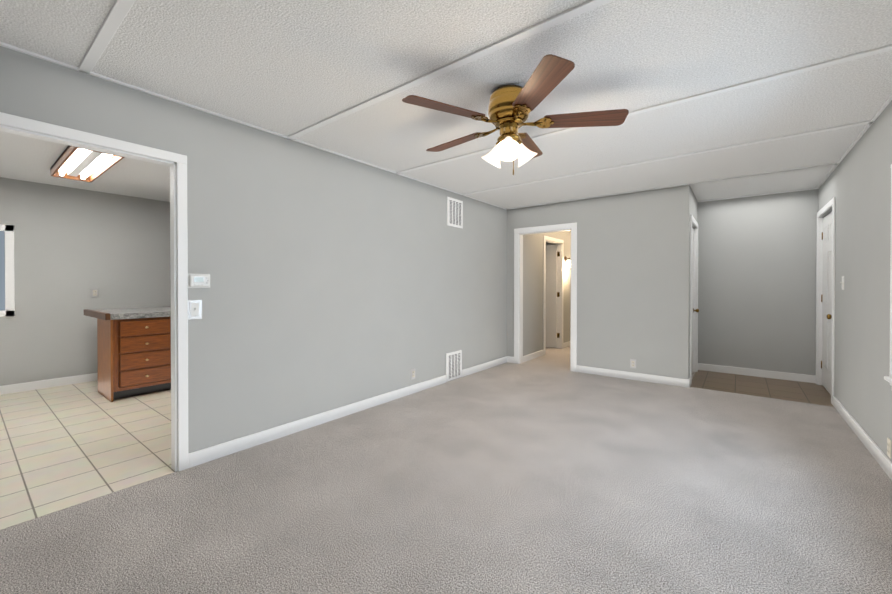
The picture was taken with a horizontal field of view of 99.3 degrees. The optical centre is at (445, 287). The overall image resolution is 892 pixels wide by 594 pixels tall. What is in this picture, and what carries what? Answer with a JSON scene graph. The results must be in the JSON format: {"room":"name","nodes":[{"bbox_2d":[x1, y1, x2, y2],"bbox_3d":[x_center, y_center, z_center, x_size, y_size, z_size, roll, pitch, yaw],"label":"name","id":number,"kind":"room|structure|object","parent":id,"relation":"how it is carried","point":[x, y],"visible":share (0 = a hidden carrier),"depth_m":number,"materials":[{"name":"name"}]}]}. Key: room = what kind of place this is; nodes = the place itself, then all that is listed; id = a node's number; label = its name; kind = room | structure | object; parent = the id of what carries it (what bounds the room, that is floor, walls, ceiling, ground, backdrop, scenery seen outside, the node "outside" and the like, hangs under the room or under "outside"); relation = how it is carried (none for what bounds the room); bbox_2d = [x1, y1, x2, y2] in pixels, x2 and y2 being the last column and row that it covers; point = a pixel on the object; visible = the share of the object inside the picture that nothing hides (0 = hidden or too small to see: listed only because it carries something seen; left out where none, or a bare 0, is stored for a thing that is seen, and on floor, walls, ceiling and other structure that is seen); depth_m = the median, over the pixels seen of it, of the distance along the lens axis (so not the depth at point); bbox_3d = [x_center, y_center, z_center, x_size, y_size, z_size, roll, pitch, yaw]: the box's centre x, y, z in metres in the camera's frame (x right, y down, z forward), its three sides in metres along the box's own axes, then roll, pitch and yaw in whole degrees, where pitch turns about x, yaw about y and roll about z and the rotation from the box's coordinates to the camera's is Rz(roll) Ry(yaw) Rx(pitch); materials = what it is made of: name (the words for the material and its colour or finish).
{"room":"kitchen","nodes":[
{"label":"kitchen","id":0,"kind":"room"},
{"bbox_2d":[0,177,170,385],"bbox_3d":[-3.878,-0.029,5.609,0.100,2.400,6.450,0,0,38],"label":"wall","id":1,"kind":"structure","parent":0,"point":[73,247],"depth_m":4.62,"materials":[{"name":"grey paint"}]},
{"bbox_2d":[0,224,14,316],"bbox_3d":[-5.175,-0.187,3.837,0.018,1.020,1.060,0,0,38],"label":"window","id":2,"kind":"structure","parent":1,"relation":"in","point":[7,293],"depth_m":4.21,"materials":[{"name":"white"}]},
{"bbox_2d":[0,373,97,394],"bbox_3d":[-3.834,1.124,5.583,0.013,0.095,6.450,0,0,38],"label":"baseboard","id":3,"kind":"structure","parent":1,"relation":"attached to","point":[27,386],"depth_m":4.46,"materials":[{"name":"white wood"}]},
{"bbox_2d":[91,288,97,297],"bbox_3d":[-4.444,0.067,4.790,0.008,0.114,0.070,0,0,38],"label":"electrical outlet","id":4,"kind":"object","parent":1,"relation":"attached to","point":[94,292],"visible":1,"depth_m":4.79,"materials":[{"name":"white plastic"}]},
{"bbox_2d":[0,380,176,529],"bbox_3d":[-2.497,1.228,4.486,3.670,0.101,6.550,0,0,38],"label":"floor","id":5,"kind":"structure","parent":0,"point":[64,446],"depth_m":2.83,"materials":[{"name":"beige tile"}]},
{"bbox_2d":[96,315,170,401],"bbox_3d":[-3.512,0.743,4.307,0.624,0.872,0.570,0,0,38],"label":"base cabinet","id":6,"kind":"object","parent":5,"relation":"on","point":[134,351],"depth_m":4.08,"materials":[{"name":"brown wood"}]},
{"bbox_2d":[88,307,170,314],"bbox_3d":[-3.137,0.297,5.148,1.080,0.075,2.375,0,0,38],"label":"countertop","id":7,"kind":"structure","parent":6,"relation":"on","point":[148,310],"depth_m":4.22,"materials":[{"name":"grey stone"}]},
{"bbox_2d":[0,46,506,452],"bbox_3d":[-1.045,-0.014,3.417,0.075,2.400,6.450,0,0,38],"label":"wall","id":8,"kind":"structure","parent":0,"point":[337,281],"depth_m":3.11,"materials":[{"name":"grey paint"}]},
{"bbox_2d":[0,112,188,471],"bbox_3d":[-2.033,0.165,2.142,0.107,2.058,0.963,0,0,38],"label":"door frame","id":9,"kind":"structure","parent":8,"relation":"attached to","point":[178,188],"depth_m":2.45,"materials":[{"name":"white wood"}]},
{"bbox_2d":[188,300,201,319],"bbox_3d":[-1.674,0.147,2.529,0.019,0.128,0.084,0,0,38],"label":"light switch","id":10,"kind":"object","parent":8,"relation":"attached to","point":[194,309],"visible":1,"depth_m":2.53,"materials":[{"name":"white plastic"}]},
{"bbox_2d":[188,274,209,287],"bbox_3d":[-1.655,-0.046,2.544,0.030,0.096,0.136,0,0,38],"label":"thermostat","id":11,"kind":"object","parent":8,"relation":"attached to","point":[198,280],"visible":1,"depth_m":2.53,"materials":[{"name":"white plastic"}]},
{"bbox_2d":[189,375,445,467],"bbox_3d":[-0.853,1.137,3.601,0.013,0.095,2.777,0,0,38],"label":"baseboard","id":12,"kind":"structure","parent":8,"relation":"attached to","point":[205,455],"depth_m":3.12,"materials":[{"name":"white wood"}]},
{"bbox_2d":[411,369,414,379],"bbox_3d":[-0.365,0.965,4.234,0.008,0.114,0.070,0,0,38],"label":"outlet","id":13,"kind":"object","parent":8,"relation":"attached to","point":[412,373],"visible":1,"depth_m":4.22,"materials":[{"name":"white plastic"}]},
{"bbox_2d":[446,350,461,381],"bbox_3d":[0.105,0.994,4.835,0.016,0.355,0.330,0,0,38],"label":"air vent","id":14,"kind":"object","parent":8,"relation":"in","point":[453,365],"visible":1,"depth_m":4.82,"materials":[{"name":"white metal"}]},
{"bbox_2d":[447,197,462,228],"bbox_3d":[0.117,-0.954,4.837,0.016,0.360,0.330,0,0,38],"label":"air vent","id":15,"kind":"object","parent":8,"relation":"in","point":[454,212],"visible":1,"depth_m":4.82,"materials":[{"name":"white metal"}]},
{"bbox_2d":[462,356,507,376],"bbox_3d":[0.587,1.124,5.461,0.013,0.095,1.230,0,0,38],"label":"baseboard","id":16,"kind":"structure","parent":8,"relation":"attached to","point":[480,367],"depth_m":5.38,"materials":[{"name":"white wood"}]},
{"bbox_2d":[0,346,891,593],"bbox_3d":[0.406,1.224,5.178,7.415,0.100,11.200,0,0,38],"label":"floor","id":17,"kind":"structure","parent":0,"point":[509,478],"depth_m":2.06,"materials":[{"name":"grey carpet"}]},
{"bbox_2d":[689,387,834,407],"bbox_3d":[3.404,1.232,4.084,1.335,0.100,0.040,0,0,38],"label":"strip","id":18,"kind":"object","parent":17,"relation":"on","point":[763,397],"visible":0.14,"depth_m":4.08,"materials":[{"name":"grey metal"}]},
{"bbox_2d":[0,0,891,207],"bbox_3d":[0.406,-1.276,5.161,7.415,0.100,11.200,0,0,38],"label":"ceiling","id":19,"kind":"structure","parent":0,"point":[286,67],"depth_m":2.17,"materials":[{"name":"white paint"}]},
{"bbox_2d":[50,145,124,182],"bbox_3d":[-3.397,-1.173,3.560,1.320,0.085,0.310,0,0,38],"label":"kitchen ceiling light","id":20,"kind":"object","parent":19,"relation":"attached to","point":[79,164],"visible":0.73,"depth_m":3.56,"materials":[{"name":"white plastic"}]},
{"bbox_2d":[0,0,891,209],"bbox_3d":[0.790,-1.203,2.740,3.645,0.012,7.640,0,0,38],"label":"ceiling trim","id":21,"kind":"structure","parent":19,"relation":"attached to","point":[117,14],"depth_m":2.33,"materials":[{"name":"white wood"}]},
{"bbox_2d":[402,54,628,174],"bbox_3d":[0.371,-0.943,2.367,1.303,0.528,1.324,0,0,38],"label":"ceiling fan","id":22,"kind":"object","parent":19,"relation":"hanging from","point":[511,108],"visible":1,"depth_m":2.23,"materials":[{"name":"brown wood"}]},
{"bbox_2d":[523,231,570,355],"bbox_3d":[2.508,-0.043,7.684,0.100,2.400,4.450,0,0,38],"label":"wall","id":23,"kind":"structure","parent":0,"point":[532,293],"depth_m":6.32,"materials":[{"name":"grey paint"}]},
{"bbox_2d":[523,350,543,361],"bbox_3d":[1.436,1.119,6.215,0.013,0.095,0.800,0,0,38],"label":"baseboard","id":24,"kind":"structure","parent":23,"relation":"attached to","point":[540,353],"depth_m":6.20,"materials":[{"name":"white wood"}]},
{"bbox_2d":[546,245,559,347],"bbox_3d":[1.789,0.162,7.435,0.870,1.968,0.109,0,0,38],"label":"bedroom door","id":25,"kind":"structure","parent":23,"relation":"in","point":[552,294],"depth_m":7.27,"materials":[{"name":"white wood"}]},
{"bbox_2d":[563,341,569,347],"bbox_3d":[3.079,1.105,8.338,0.013,0.095,2.730,0,0,38],"label":"baseboard","id":26,"kind":"structure","parent":23,"relation":"attached to","point":[566,344],"depth_m":7.39,"materials":[{"name":"white wood"}]},
{"bbox_2d":[564,256,570,266],"bbox_3d":[2.371,-0.506,7.313,0.135,0.220,0.120,0,0,38],"label":"sconce","id":27,"kind":"object","parent":23,"relation":"attached to","point":[568,263],"visible":0.94,"depth_m":7.28,"materials":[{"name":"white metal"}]},
{"bbox_2d":[507,185,689,378],"bbox_3d":[0.491,-0.034,6.369,6.080,2.400,0.100,0,0,38],"label":"wall","id":28,"kind":"structure","parent":0,"point":[633,274],"depth_m":4.87,"materials":[{"name":"grey paint"}]},
{"bbox_2d":[514,222,576,371],"bbox_3d":[1.470,0.131,5.603,0.967,2.080,0.116,0,0,38],"label":"door frame","id":29,"kind":"structure","parent":28,"relation":"attached to","point":[519,232],"depth_m":5.82,"materials":[{"name":"white wood"}]},
{"bbox_2d":[630,359,635,367],"bbox_3d":[2.389,0.971,4.837,0.070,0.114,0.008,0,0,38],"label":"outlet","id":30,"kind":"object","parent":28,"relation":"attached to","point":[632,363],"visible":1,"depth_m":4.84,"materials":[{"name":"white plastic"}]},
{"bbox_2d":[577,365,690,387],"bbox_3d":[2.346,1.129,4.870,1.326,0.095,0.013,0,0,38],"label":"baseboard","id":31,"kind":"structure","parent":28,"relation":"attached to","point":[680,382],"depth_m":4.81,"materials":[{"name":"white wood"}]},
{"bbox_2d":[689,187,697,376],"bbox_3d":[3.250,-0.025,5.049,0.100,2.400,1.190,0,0,38],"label":"wall","id":32,"kind":"structure","parent":0,"point":[693,206],"depth_m":4.79,"materials":[{"name":"grey paint"}]},
{"bbox_2d":[690,214,697,383],"bbox_3d":[3.240,0.143,4.950,0.027,2.065,0.930,0,0,38],"label":"door frame","id":33,"kind":"structure","parent":32,"relation":"attached to","point":[695,320],"depth_m":5.26,"materials":[{"name":"white wood"}]},
{"bbox_2d":[692,228,698,371],"bbox_3d":[3.223,0.177,4.958,0.110,1.972,0.778,0,0,38],"label":"closet door","id":34,"kind":"structure","parent":32,"relation":"in","point":[696,310],"depth_m":5.16,"materials":[{"name":"white wood"}]},
{"bbox_2d":[698,189,817,374],"bbox_3d":[4.151,-0.025,5.040,1.335,2.400,0.100,0,0,38],"label":"wall","id":35,"kind":"structure","parent":0,"point":[757,282],"depth_m":4.99,"materials":[{"name":"grey paint"}]},
{"bbox_2d":[698,363,815,382],"bbox_3d":[4.075,1.127,5.032,1.235,0.095,0.020,0,0,38],"label":"baseboard","id":36,"kind":"structure","parent":35,"relation":"attached to","point":[706,367],"depth_m":4.99,"materials":[{"name":"white wood"}]},
{"bbox_2d":[690,370,833,406],"bbox_3d":[3.799,1.227,4.594,1.335,0.101,1.250,0,0,38],"label":"floor","id":37,"kind":"structure","parent":0,"point":[802,392],"depth_m":4.47,"materials":[{"name":"beige tile"}]},
{"bbox_2d":[818,101,891,461],"bbox_3d":[2.301,-0.002,1.642,0.100,2.400,7.740,0,0,38],"label":"wall","id":38,"kind":"structure","parent":0,"point":[857,183],"depth_m":2.90,"materials":[{"name":"grey paint"}]},
{"bbox_2d":[816,197,835,404],"bbox_3d":[4.238,0.133,4.229,0.030,2.095,1.050,0,0,38],"label":"door frame","id":39,"kind":"structure","parent":38,"relation":"attached to","point":[819,244],"depth_m":4.57,"materials":[{"name":"white wood"}]},
{"bbox_2d":[821,212,831,394],"bbox_3d":[4.253,0.169,4.222,0.110,2.000,0.898,0,0,38],"label":"front door","id":40,"kind":"structure","parent":38,"relation":"in","point":[826,298],"depth_m":4.30,"materials":[{"name":"white wood"}]},
{"bbox_2d":[840,276,843,289],"bbox_3d":[3.680,-0.045,3.521,0.019,0.128,0.084,0,0,38],"label":"light switch","id":41,"kind":"object","parent":38,"relation":"attached to","point":[842,282],"visible":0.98,"depth_m":3.51,"materials":[{"name":"white plastic"}]},
{"bbox_2d":[833,396,891,479],"bbox_3d":[1.898,1.154,1.222,0.013,0.095,6.570,0,0,38],"label":"baseboard","id":42,"kind":"structure","parent":38,"relation":"attached to","point":[875,451],"depth_m":2.83,"materials":[{"name":"white wood"}]},
{"bbox_2d":[884,164,891,385],"bbox_3d":[2.242,-0.057,1.599,0.149,1.401,1.840,0,0,38],"label":"window","id":43,"kind":"structure","parent":38,"relation":"in","point":[888,379],"depth_m":2.33,"materials":[{"name":"white"}]},
{"bbox_2d":[887,437,891,458],"bbox_3d":[2.827,1.023,2.417,0.008,0.114,0.070,0,0,38],"label":"outlet","id":44,"kind":"object","parent":38,"relation":"attached to","point":[889,442],"visible":1,"depth_m":2.40,"materials":[{"name":"beige plastic"}]}
]}

